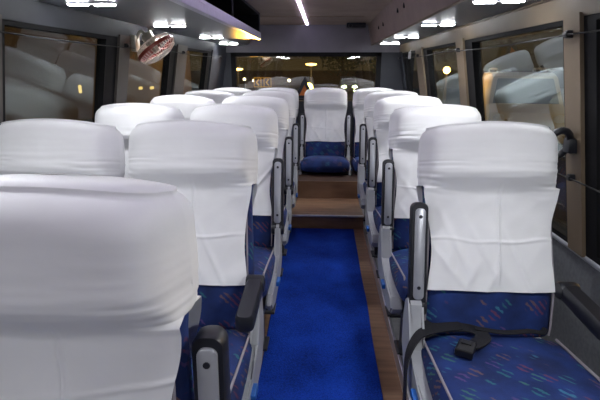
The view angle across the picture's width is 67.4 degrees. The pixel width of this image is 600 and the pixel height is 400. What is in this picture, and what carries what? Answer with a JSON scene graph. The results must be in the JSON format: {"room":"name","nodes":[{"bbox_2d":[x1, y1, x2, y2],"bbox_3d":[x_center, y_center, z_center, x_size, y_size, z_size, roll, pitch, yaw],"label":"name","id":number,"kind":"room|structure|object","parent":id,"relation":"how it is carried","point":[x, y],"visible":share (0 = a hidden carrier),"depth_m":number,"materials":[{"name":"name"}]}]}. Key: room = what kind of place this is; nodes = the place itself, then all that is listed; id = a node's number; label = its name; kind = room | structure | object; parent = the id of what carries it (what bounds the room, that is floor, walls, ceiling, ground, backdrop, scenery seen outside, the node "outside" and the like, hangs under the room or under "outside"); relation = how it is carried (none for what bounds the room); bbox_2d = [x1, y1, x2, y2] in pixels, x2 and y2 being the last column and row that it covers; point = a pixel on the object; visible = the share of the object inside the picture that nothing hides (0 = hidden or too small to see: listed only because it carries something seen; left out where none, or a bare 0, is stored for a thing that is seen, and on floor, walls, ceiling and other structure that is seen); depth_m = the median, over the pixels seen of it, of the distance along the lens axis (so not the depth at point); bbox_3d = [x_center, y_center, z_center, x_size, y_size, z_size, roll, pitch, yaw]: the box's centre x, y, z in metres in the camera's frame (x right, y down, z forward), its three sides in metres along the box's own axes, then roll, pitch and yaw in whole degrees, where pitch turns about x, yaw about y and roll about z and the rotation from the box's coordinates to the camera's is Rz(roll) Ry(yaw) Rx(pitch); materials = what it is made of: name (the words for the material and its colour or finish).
{"room":"vehicle interior","nodes":[
{"label":"vehicle interior","id":0,"kind":"room"},
{"bbox_2d":[245,0,391,24],"bbox_3d":[-0.032,-1.034,1.818,1.990,0.040,6.660,1,16,3],"label":"ceiling","id":1,"kind":"structure","parent":0,"point":[267,9],"depth_m":3.73,"materials":[{"name":"grey plastic"}]},
{"bbox_2d":[36,0,260,39],"bbox_3d":[-0.762,-0.760,1.334,0.563,0.216,5.465,1,16,3],"label":"luggage rack","id":2,"kind":"object","parent":1,"relation":"attached to","point":[227,19],"visible":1,"depth_m":2.46,"materials":[{"name":"grey plastic"}]},
{"bbox_2d":[65,2,116,5],"bbox_3d":[-0.833,-0.783,1.798,0.190,0.012,0.044,1,16,3],"label":"ceiling light","id":3,"kind":"object","parent":2,"relation":"attached to","point":[67,3],"visible":1,"depth_m":1.78,"materials":[{"name":"white plastic"}]},
{"bbox_2d":[153,24,185,26],"bbox_3d":[-0.785,-1.048,2.708,0.190,0.012,0.044,1,16,3],"label":"ceiling light","id":4,"kind":"object","parent":2,"relation":"attached to","point":[177,25],"visible":1,"depth_m":2.69,"materials":[{"name":"white plastic"}]},
{"bbox_2d":[200,39,250,45],"bbox_3d":[-0.722,-1.687,4.506,0.328,0.210,1.150,1,16,3],"label":"duct","id":5,"kind":"object","parent":1,"relation":"attached to","point":[239,41],"visible":0.29,"depth_m":4.51,"materials":[{"name":"grey plastic"}]},
{"bbox_2d":[296,0,307,24],"bbox_3d":[-0.076,-1.045,1.942,0.025,0.008,6.100,1,16,3],"label":"recessed light","id":6,"kind":"object","parent":1,"relation":"in","point":[298,1],"visible":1,"depth_m":3.67,"materials":[{"name":"white plastic"}]},
{"bbox_2d":[273,16,363,16],"bbox_3d":[0.011,-1.249,2.634,1.000,0.006,3.170,1,16,3],"label":"trim","id":7,"kind":"structure","parent":1,"relation":"attached to","point":[273,16],"depth_m":4.13,"materials":[{"name":"grey plastic"}]},
{"bbox_2d":[346,23,365,28],"bbox_3d":[0.585,-1.820,4.697,0.200,0.050,0.136,1,16,3],"label":"speaker","id":8,"kind":"object","parent":1,"relation":"attached to","point":[348,25],"visible":1,"depth_m":4.65},
{"bbox_2d":[368,0,551,45],"bbox_3d":[0.764,-0.896,1.810,0.381,0.221,6.610,1,16,3],"label":"luggage rack","id":9,"kind":"object","parent":1,"relation":"attached to","point":[399,17],"visible":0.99,"depth_m":2.57,"materials":[{"name":"grey plastic"}]},
{"bbox_2d":[394,36,418,37],"bbox_3d":[0.862,-1.318,3.638,0.190,0.012,0.044,1,16,3],"label":"ceiling light","id":10,"kind":"object","parent":9,"relation":"attached to","point":[394,36],"visible":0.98,"depth_m":3.62,"materials":[{"name":"white plastic"}]},
{"bbox_2d":[421,23,455,25],"bbox_3d":[0.808,-1.025,2.631,0.190,0.012,0.044,1,16,3],"label":"ceiling light","id":11,"kind":"object","parent":9,"relation":"attached to","point":[422,24],"visible":1,"depth_m":2.62,"materials":[{"name":"white plastic"}]},
{"bbox_2d":[472,0,524,3],"bbox_3d":[0.760,-0.760,1.720,0.190,0.012,0.044,1,16,3],"label":"ceiling light","id":12,"kind":"object","parent":9,"relation":"attached to","point":[474,1],"visible":1,"depth_m":1.71,"materials":[{"name":"white plastic"}]},
{"bbox_2d":[222,52,414,89],"bbox_3d":[0.138,-0.993,5.325,2.303,1.430,0.060,1,16,3],"label":"wall","id":13,"kind":"structure","parent":0,"point":[391,78],"depth_m":5.12,"materials":[{"name":"grey plastic"}]},
{"bbox_2d":[0,0,225,51],"bbox_3d":[-1.022,-0.901,1.909,0.107,0.327,6.660,1,16,3],"label":"trim","id":14,"kind":"structure","parent":13,"relation":"attached to","point":[27,11],"depth_m":2.03,"materials":[{"name":"grey plastic"}]},
{"bbox_2d":[130,27,174,63],"bbox_3d":[-0.849,-0.904,2.638,0.232,0.211,0.234,-14,21,-40],"label":"wall fan","id":15,"kind":"object","parent":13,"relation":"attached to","point":[151,43],"visible":1,"depth_m":2.61,"materials":[{"name":"metal"}]},
{"bbox_2d":[231,52,381,87],"bbox_3d":[0.064,-1.331,5.200,1.705,0.710,0.057,1,16,3],"label":"window frame","id":16,"kind":"structure","parent":13,"relation":"in","point":[378,55],"depth_m":5.09,"materials":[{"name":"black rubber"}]},
{"bbox_2d":[225,24,399,52],"bbox_3d":[0.145,-1.812,5.034,2.050,0.305,0.160,1,16,3],"label":"trim","id":17,"kind":"structure","parent":13,"relation":"attached to","point":[274,38],"depth_m":5.01,"materials":[{"name":"grey plastic"}]},
{"bbox_2d":[399,52,406,90],"bbox_3d":[1.218,-1.216,5.088,0.229,0.870,0.160,1,16,3],"label":"pillar","id":18,"kind":"structure","parent":13,"relation":"attached to","point":[400,53],"depth_m":4.99,"materials":[{"name":"grey plastic"}]},
{"bbox_2d":[400,0,599,52],"bbox_3d":[0.958,-0.873,1.812,0.107,0.327,6.660,1,16,3],"label":"trim","id":19,"kind":"structure","parent":13,"relation":"attached to","point":[554,10],"depth_m":1.98,"materials":[{"name":"beige plastic"}]},
{"bbox_2d":[262,229,402,399],"bbox_3d":[-0.052,0.660,2.312,2.500,0.060,6.660,1,16,3],"label":"floor","id":20,"kind":"structure","parent":0,"point":[391,388],"depth_m":2.25,"materials":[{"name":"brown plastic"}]},
{"bbox_2d":[256,228,382,399],"bbox_3d":[0.047,0.854,1.518,0.550,0.009,4.440,1,16,3],"label":"carpet runner","id":21,"kind":"object","parent":20,"relation":"on","point":[321,347],"visible":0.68,"depth_m":2.23,"materials":[{"name":"blue carpet"}]},
{"bbox_2d":[293,156,356,180],"bbox_3d":[0.101,-0.236,4.791,2.303,0.275,1.390,1,16,3],"label":"platform","id":22,"kind":"object","parent":20,"relation":"on","point":[311,176],"visible":0.07,"depth_m":4.25,"materials":[{"name":"brown wood"}]},
{"bbox_2d":[214,87,251,95],"bbox_3d":[-0.732,-0.684,4.564,0.472,0.873,0.722,1,16,3],"label":"passenger seat","id":23,"kind":"object","parent":22,"relation":"on","point":[237,91],"visible":0.06,"depth_m":4.64,"materials":[{"name":"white fabric"}]},
{"bbox_2d":[259,87,298,122],"bbox_3d":[-0.254,-0.678,4.541,0.472,0.873,0.722,1,16,3],"label":"passenger seat","id":24,"kind":"object","parent":22,"relation":"on","point":[295,93],"visible":0.09,"depth_m":4.65,"materials":[{"name":"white fabric"}]},
{"bbox_2d":[298,87,351,175],"bbox_3d":[0.254,-0.670,4.516,0.538,0.873,0.722,1,16,3],"label":"passenger seat","id":25,"kind":"object","parent":22,"relation":"on","point":[325,125],"visible":1,"depth_m":4.63,"materials":[{"name":"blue fabric"}]},
{"bbox_2d":[300,155,349,172],"bbox_3d":[0.247,-0.355,4.462,0.472,0.184,0.440,1,16,3],"label":"cushion","id":26,"kind":"object","parent":25,"relation":"on","point":[311,163],"depth_m":4.25,"materials":[{"name":"blue fabric"}]},
{"bbox_2d":[297,100,353,155],"bbox_3d":[0.117,-0.705,5.284,1.900,0.900,0.160,1,16,3],"label":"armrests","id":27,"kind":"structure","parent":25,"relation":"attached to","point":[301,102],"depth_m":5.12,"materials":[{"name":"black plastic"}]},
{"bbox_2d":[298,77,309,99],"bbox_3d":[0.052,-1.270,5.123,0.230,0.255,0.100,1,16,3],"label":"warning triangle","id":28,"kind":"object","parent":27,"relation":"on","point":[304,86],"visible":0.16,"depth_m":5.11,"materials":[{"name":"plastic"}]},
{"bbox_2d":[297,181,357,198],"bbox_3d":[0.206,-0.089,4.099,0.660,0.170,0.014,1,16,3],"label":"step riser","id":29,"kind":"structure","parent":22,"relation":"attached to","point":[306,189],"depth_m":4.09,"materials":[{"name":"brown wood"}]},
{"bbox_2d":[351,88,392,174],"bbox_3d":[0.762,-0.663,4.492,0.472,0.873,0.722,1,16,3],"label":"passenger seat","id":30,"kind":"object","parent":22,"relation":"on","point":[359,95],"visible":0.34,"depth_m":4.63,"materials":[{"name":"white fabric"}]},
{"bbox_2d":[351,157,358,171],"bbox_3d":[0.755,-0.348,4.437,0.472,0.184,0.440,1,16,3],"label":"cushion","id":31,"kind":"object","parent":30,"relation":"on","point":[355,161],"depth_m":4.26,"materials":[{"name":"blue fabric"}]},
{"bbox_2d":[291,198,362,228],"bbox_3d":[0.193,0.108,3.895,0.660,0.116,0.510,1,16,3],"label":"step","id":32,"kind":"structure","parent":20,"relation":"on","point":[305,206],"depth_m":3.70,"materials":[{"name":"brown wood"}]},
{"bbox_2d":[292,214,362,217],"bbox_3d":[0.180,0.129,3.633,0.660,0.014,0.022,1,16,3],"label":"trim","id":33,"kind":"structure","parent":32,"relation":"attached to","point":[293,215],"depth_m":3.62,"materials":[{"name":"metal"}]},
{"bbox_2d":[361,208,540,367],"bbox_3d":[0.748,0.808,1.588,0.672,0.060,5.270,1,16,3],"label":"floor","id":34,"kind":"structure","parent":20,"relation":"on","point":[395,322],"depth_m":2.17,"materials":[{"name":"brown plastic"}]},
{"bbox_2d":[363,222,410,399],"bbox_3d":[0.395,0.874,1.355,0.012,0.066,4.750,1,16,3],"label":"trim","id":35,"kind":"structure","parent":34,"relation":"attached to","point":[399,365],"depth_m":2.22,"materials":[{"name":"wood"}]},
{"bbox_2d":[357,90,418,233],"bbox_3d":[0.727,-0.315,3.500,0.554,1.028,0.722,1,16,3],"label":"passenger seat","id":36,"kind":"object","parent":34,"relation":"on","point":[366,130],"visible":0.23,"depth_m":3.60,"materials":[{"name":"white fabric"}]},
{"bbox_2d":[363,180,366,194],"bbox_3d":[0.728,-0.074,3.423,0.472,0.184,0.440,1,16,3],"label":"cushion","id":37,"kind":"object","parent":36,"relation":"on","point":[364,181],"depth_m":3.45,"materials":[{"name":"blue fabric"}]},
{"bbox_2d":[365,95,441,277],"bbox_3d":[0.690,-0.108,2.790,0.554,1.028,0.722,1,16,3],"label":"passenger seat","id":38,"kind":"object","parent":34,"relation":"on","point":[378,147],"visible":0.34,"depth_m":2.89,"materials":[{"name":"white fabric"}]},
{"bbox_2d":[373,206,380,232],"bbox_3d":[0.691,0.133,2.714,0.472,0.184,0.440,1,16,3],"label":"cushion","id":39,"kind":"object","parent":38,"relation":"on","point":[376,211],"depth_m":2.70,"materials":[{"name":"blue fabric"}]},
{"bbox_2d":[378,104,480,354],"bbox_3d":[0.652,0.098,2.081,0.554,1.028,0.722,1,16,3],"label":"passenger seat","id":40,"kind":"object","parent":34,"relation":"on","point":[407,124],"visible":0.43,"depth_m":2.18,"materials":[{"name":"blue fabric"}]},
{"bbox_2d":[389,248,408,301],"bbox_3d":[0.653,0.339,2.004,0.472,0.184,0.440,1,16,3],"label":"cushion","id":41,"kind":"object","parent":40,"relation":"on","point":[398,260],"depth_m":1.96,"materials":[{"name":"blue fabric"}]},
{"bbox_2d":[402,121,599,399],"bbox_3d":[0.612,0.305,1.371,0.558,1.028,0.722,1,16,3],"label":"passenger seat","id":42,"kind":"object","parent":34,"relation":"on","point":[481,263],"visible":1,"depth_m":1.47,"materials":[{"name":"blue fabric"}]},
{"bbox_2d":[421,334,599,399],"bbox_3d":[0.616,0.546,1.294,0.472,0.184,0.440,1,16,3],"label":"cushion","id":43,"kind":"object","parent":42,"relation":"on","point":[453,366],"depth_m":1.28,"materials":[{"name":"blue fabric"}]},
{"bbox_3d":[-0.742,0.787,1.661,0.952,0.060,5.270,1,16,3],"label":"floor","id":44,"kind":"structure","parent":20,"relation":"on","visible":0},
{"bbox_2d":[0,119,125,176],"bbox_3d":[-0.879,0.284,1.444,0.472,1.028,0.722,1,16,3],"label":"passenger seat","id":45,"kind":"object","parent":44,"relation":"on","point":[27,146],"visible":0.33,"depth_m":1.50,"materials":[{"name":"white fabric"}]},
{"bbox_2d":[0,173,230,399],"bbox_3d":[-0.389,0.526,0.603,0.516,1.032,0.613,1,16,3],"label":"passenger seat","id":46,"kind":"object","parent":44,"relation":"on","point":[99,283],"visible":1,"depth_m":0.66,"materials":[{"name":"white fabric"}]},
{"bbox_2d":[95,103,183,177],"bbox_3d":[-0.842,0.077,2.153,0.472,1.028,0.722,1,16,3],"label":"passenger seat","id":47,"kind":"object","parent":44,"relation":"on","point":[125,117],"visible":0.2,"depth_m":2.21,"materials":[{"name":"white fabric"}]},
{"bbox_2d":[150,95,215,118],"bbox_3d":[-0.804,-0.129,2.863,0.472,1.028,0.722,1,16,3],"label":"passenger seat","id":48,"kind":"object","parent":44,"relation":"on","point":[186,104],"visible":0.1,"depth_m":2.92,"materials":[{"name":"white fabric"}]},
{"bbox_2d":[128,119,264,399],"bbox_3d":[-0.375,0.291,1.419,0.505,1.028,0.722,1,16,3],"label":"passenger seat","id":49,"kind":"object","parent":44,"relation":"on","point":[213,164],"visible":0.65,"depth_m":1.50,"materials":[{"name":"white fabric"}]},
{"bbox_2d":[191,327,251,399],"bbox_3d":[-0.399,0.531,1.344,0.472,0.184,0.440,1,16,3],"label":"armrest","id":50,"kind":"object","parent":49,"relation":"on","point":[240,343],"depth_m":1.36,"materials":[{"name":"black plastic"}]},
{"bbox_2d":[184,90,234,103],"bbox_3d":[-0.767,-0.336,3.573,0.472,1.028,0.722,1,16,3],"label":"passenger seat","id":51,"kind":"object","parent":44,"relation":"on","point":[218,96],"visible":0.08,"depth_m":3.63,"materials":[{"name":"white fabric"}]},
{"bbox_2d":[190,103,283,350],"bbox_3d":[-0.338,0.084,2.132,0.505,1.027,0.728,1,16,3],"label":"passenger seat","id":52,"kind":"object","parent":44,"relation":"on","point":[268,207],"visible":0.38,"depth_m":2.21,"materials":[{"name":"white fabric"}]},
{"bbox_2d":[254,246,274,297],"bbox_3d":[-0.361,0.325,2.053,0.472,0.184,0.440,1,16,3],"label":"cushion","id":53,"kind":"object","parent":52,"relation":"on","point":[264,258],"depth_m":1.99,"materials":[{"name":"blue fabric"}]},
{"bbox_2d":[222,95,293,276],"bbox_3d":[-0.300,-0.122,2.836,0.505,1.029,0.716,1,16,3],"label":"passenger seat","id":54,"kind":"object","parent":44,"relation":"on","point":[280,106],"visible":0.21,"depth_m":2.92,"materials":[{"name":"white fabric"}]},
{"bbox_2d":[284,206,286,226],"bbox_3d":[-0.324,0.118,2.763,0.472,0.184,0.440,1,16,3],"label":"cushion","id":55,"kind":"object","parent":54,"relation":"on","point":[285,207],"depth_m":2.78,"materials":[{"name":"blue fabric"}]},
{"bbox_2d":[243,90,298,232],"bbox_3d":[-0.263,-0.329,3.548,0.505,1.028,0.722,1,16,3],"label":"passenger seat","id":56,"kind":"object","parent":44,"relation":"on","point":[293,128],"visible":0.24,"depth_m":3.63,"materials":[{"name":"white fabric"}]},
{"bbox_2d":[540,237,599,377],"bbox_3d":[1.143,0.379,2.167,0.050,0.560,6.660,1,16,3],"label":"wall","id":57,"kind":"structure","parent":0,"point":[566,327],"depth_m":1.80,"materials":[{"name":"grey plastic"}]},
{"bbox_2d":[403,50,414,91],"bbox_3d":[1.196,-1.084,4.637,0.205,0.870,0.780,1,16,3],"label":"window","id":58,"kind":"structure","parent":57,"relation":"in","point":[407,66],"depth_m":4.84,"materials":[{"name":"black metal"}]},
{"bbox_2d":[415,47,427,95],"bbox_3d":[1.168,-0.938,4.134,0.229,0.870,0.270,1,16,3],"label":"pillar","id":59,"kind":"structure","parent":57,"relation":"attached to","point":[420,60],"depth_m":4.03,"materials":[{"name":"beige plastic"}]},
{"bbox_2d":[423,42,455,97],"bbox_3d":[1.137,-0.753,3.501,0.205,0.870,1.050,1,16,3],"label":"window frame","id":60,"kind":"structure","parent":57,"relation":"in","point":[428,60],"depth_m":3.82,"materials":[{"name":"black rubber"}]},
{"bbox_2d":[455,38,469,105],"bbox_3d":[1.104,-0.586,2.926,0.229,0.870,0.150,1,16,3],"label":"pillar","id":61,"kind":"structure","parent":57,"relation":"attached to","point":[460,43],"depth_m":2.84,"materials":[{"name":"beige plastic"}]},
{"bbox_2d":[465,20,567,242],"bbox_3d":[1.072,-0.397,2.276,0.205,0.870,1.205,1,16,3],"label":"window","id":62,"kind":"structure","parent":57,"relation":"in","point":[473,57],"depth_m":2.63,"materials":[{"name":"black rubber"}]},
{"bbox_2d":[563,12,585,256],"bbox_3d":[1.037,-0.214,1.648,0.229,0.870,0.105,1,16,3],"label":"pillar","id":63,"kind":"structure","parent":57,"relation":"attached to","point":[573,47],"depth_m":1.62,"materials":[{"name":"beige plastic"}]},
{"bbox_2d":[553,127,576,158],"bbox_3d":[0.957,-0.199,1.654,0.136,0.144,0.086,1,16,3],"label":"handle","id":64,"kind":"object","parent":63,"relation":"attached to","point":[569,143],"visible":0.62,"depth_m":1.63,"materials":[{"name":"black plastic"}]},
{"bbox_2d":[552,232,599,271],"bbox_3d":[1.120,0.114,2.091,0.032,0.030,6.660,1,16,3],"label":"trim","id":65,"kind":"structure","parent":57,"relation":"attached to","point":[596,266],"depth_m":1.75,"materials":[{"name":"silver metal"}]},
{"bbox_2d":[584,13,599,265],"bbox_3d":[0.990,0.057,0.715,0.205,0.870,1.840,1,16,3],"label":"window","id":66,"kind":"structure","parent":57,"relation":"in","point":[591,22],"depth_m":1.54,"materials":[{"name":"black rubber"}]},
{"bbox_3d":[-1.207,0.346,2.281,0.050,0.560,6.660,1,16,3],"label":"wall","id":67,"kind":"structure","parent":0,"visible":0},
{"bbox_2d":[0,14,2,124],"bbox_3d":[-1.143,-0.201,1.603,0.229,0.870,0.150,1,16,3],"label":"pillar","id":68,"kind":"structure","parent":67,"relation":"attached to","point":[1,74],"depth_m":1.60,"materials":[{"name":"grey plastic"}]},
{"bbox_2d":[2,19,117,122],"bbox_3d":[-1.117,-0.353,2.125,0.205,0.870,0.940,1,16,3],"label":"window","id":69,"kind":"structure","parent":67,"relation":"in","point":[106,56],"depth_m":2.37,"materials":[{"name":"black metal"}]},
{"bbox_2d":[114,35,130,103],"bbox_3d":[-1.088,-0.504,2.643,0.229,0.870,0.140,1,16,3],"label":"pillar","id":70,"kind":"structure","parent":67,"relation":"attached to","point":[123,54],"depth_m":2.55,"materials":[{"name":"grey plastic"}]},
{"bbox_2d":[140,40,175,95],"bbox_3d":[-1.064,-0.646,3.132,0.205,0.870,0.880,1,16,3],"label":"window","id":71,"kind":"structure","parent":67,"relation":"in","point":[169,59],"depth_m":3.38,"materials":[{"name":"black rubber"}]},
{"bbox_2d":[172,44,187,94],"bbox_3d":[-1.034,-0.804,3.674,0.229,0.870,0.250,1,16,3],"label":"pillar","id":72,"kind":"structure","parent":67,"relation":"attached to","point":[180,59],"depth_m":3.57,"materials":[{"name":"grey plastic"}]},
{"bbox_2d":[187,48,210,89],"bbox_3d":[-1.008,-0.959,4.206,0.205,0.870,0.860,1,16,3],"label":"window","id":73,"kind":"structure","parent":67,"relation":"in","point":[205,66],"depth_m":4.43,"materials":[{"name":"black metal"}]},
{"bbox_2d":[207,50,226,89],"bbox_3d":[-0.967,-1.174,4.944,0.229,0.870,0.680,1,16,3],"label":"pillar","id":74,"kind":"structure","parent":67,"relation":"attached to","point":[217,65],"depth_m":4.81,"materials":[{"name":"grey plastic"}]},
{"bbox_3d":[0.937,0.335,-0.239,0.229,0.870,0.150,1,16,3],"label":"pillar","id":75,"kind":"structure","parent":0,"visible":0},
{"bbox_2d":[398,29,599,58],"bbox_3d":[0.967,-0.796,2.327,0.035,0.028,5.579,1,16,3],"label":"wire","id":76,"kind":"object","parent":75,"relation":"attached to","point":[568,33],"visible":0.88,"depth_m":1.75,"materials":[{"name":"black metal"}]},
{"bbox_2d":[557,173,599,192],"bbox_3d":[1.058,-0.310,2.464,0.035,0.028,5.579,1,16,3],"label":"wire","id":77,"kind":"object","parent":75,"relation":"attached to","point":[570,177],"visible":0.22,"depth_m":1.67,"materials":[{"name":"black plastic"}]},
{"bbox_3d":[-1.242,0.346,-0.277,0.229,0.870,0.150,1,16,3],"label":"pillar","id":78,"kind":"structure","parent":0,"visible":0},
{"bbox_2d":[0,31,221,57],"bbox_3d":[-0.992,-0.776,2.222,0.035,0.028,5.469,1,16,3],"label":"wire","id":79,"kind":"object","parent":78,"relation":"attached to","point":[126,45],"visible":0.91,"depth_m":2.06,"materials":[{"name":"black plastic"}]},
{"label":"outside","id":80,"kind":"structure","parent":0,"visible":0},
{"bbox_2d":[82,88,566,228],"bbox_3d":[2.024,-9.245,38.916,160.000,0.100,160.000,1,16,3],"label":"ground","id":81,"kind":"structure","parent":80,"point":[452,94],"depth_m":9.47,"materials":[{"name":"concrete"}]},
{"bbox_2d":[237,68,242,87],"bbox_3d":[-4.025,-7.545,29.301,0.720,2.010,0.720,1,16,3],"label":"street lamp","id":82,"kind":"object","parent":81,"relation":"on","point":[238,69],"visible":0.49,"depth_m":29.15,"materials":[{"name":"metal"}]},
{"bbox_2d":[254,78,270,89],"bbox_3d":[-2.426,-7.244,29.320,1.140,1.420,0.110,1,16,3],"label":"chevron sign","id":83,"kind":"object","parent":81,"relation":"on","point":[258,82],"visible":0.79,"depth_m":29.17,"materials":[{"name":"paint"}]},
{"bbox_2d":[306,63,316,83],"bbox_3d":[0.719,-7.622,29.029,0.720,2.310,0.720,1,16,3],"label":"street lamp","id":84,"kind":"object","parent":81,"relation":"on","point":[309,64],"visible":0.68,"depth_m":28.73,"materials":[{"name":"metal"}]},
{"bbox_2d":[320,57,366,77],"bbox_3d":[3.646,-12.267,38.935,4.746,5.701,4.634,1,16,3],"label":"tree","id":85,"kind":"object","parent":81,"relation":"on","point":[341,61],"visible":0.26,"depth_m":38.79,"materials":[{"name":"green plant"}]},
{"bbox_2d":[339,76,357,93],"bbox_3d":[3.819,-9.100,35.735,1.240,1.400,4.100,1,16,3],"label":"car","id":86,"kind":"object","parent":81,"relation":"on","point":[348,83],"visible":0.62,"depth_m":34.56,"materials":[{"name":"paint"}]},
{"bbox_2d":[367,57,375,73],"bbox_3d":[6.338,-9.451,31.392,3.123,4.513,3.015,-6,17,-20],"label":"tree","id":87,"kind":"object","parent":81,"relation":"on","point":[374,59],"visible":0.05,"depth_m":31.48,"materials":[{"name":"green plant"}]},
{"bbox_2d":[191,70,563,87],"bbox_3d":[2.530,-12.949,48.239,60.000,1.800,0.300,1,16,3],"label":"wall","id":88,"kind":"structure","parent":81,"relation":"on","point":[279,78],"depth_m":48.08,"materials":[{"name":"paint"}]},
{"bbox_2d":[442,67,449,103],"bbox_3d":[4.324,-2.954,13.512,0.200,2.020,0.197,1,16,3],"label":"street lamp","id":89,"kind":"object","parent":81,"relation":"on","point":[446,70],"visible":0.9,"depth_m":13.34,"materials":[{"name":"metal"}]},
{"bbox_2d":[482,68,564,149],"bbox_3d":[5.779,-2.524,12.095,1.680,1.986,4.510,5,17,16],"label":"van","id":90,"kind":"object","parent":81,"relation":"on","point":[527,97],"visible":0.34,"depth_m":10.72,"materials":[{"name":"beige paint"}]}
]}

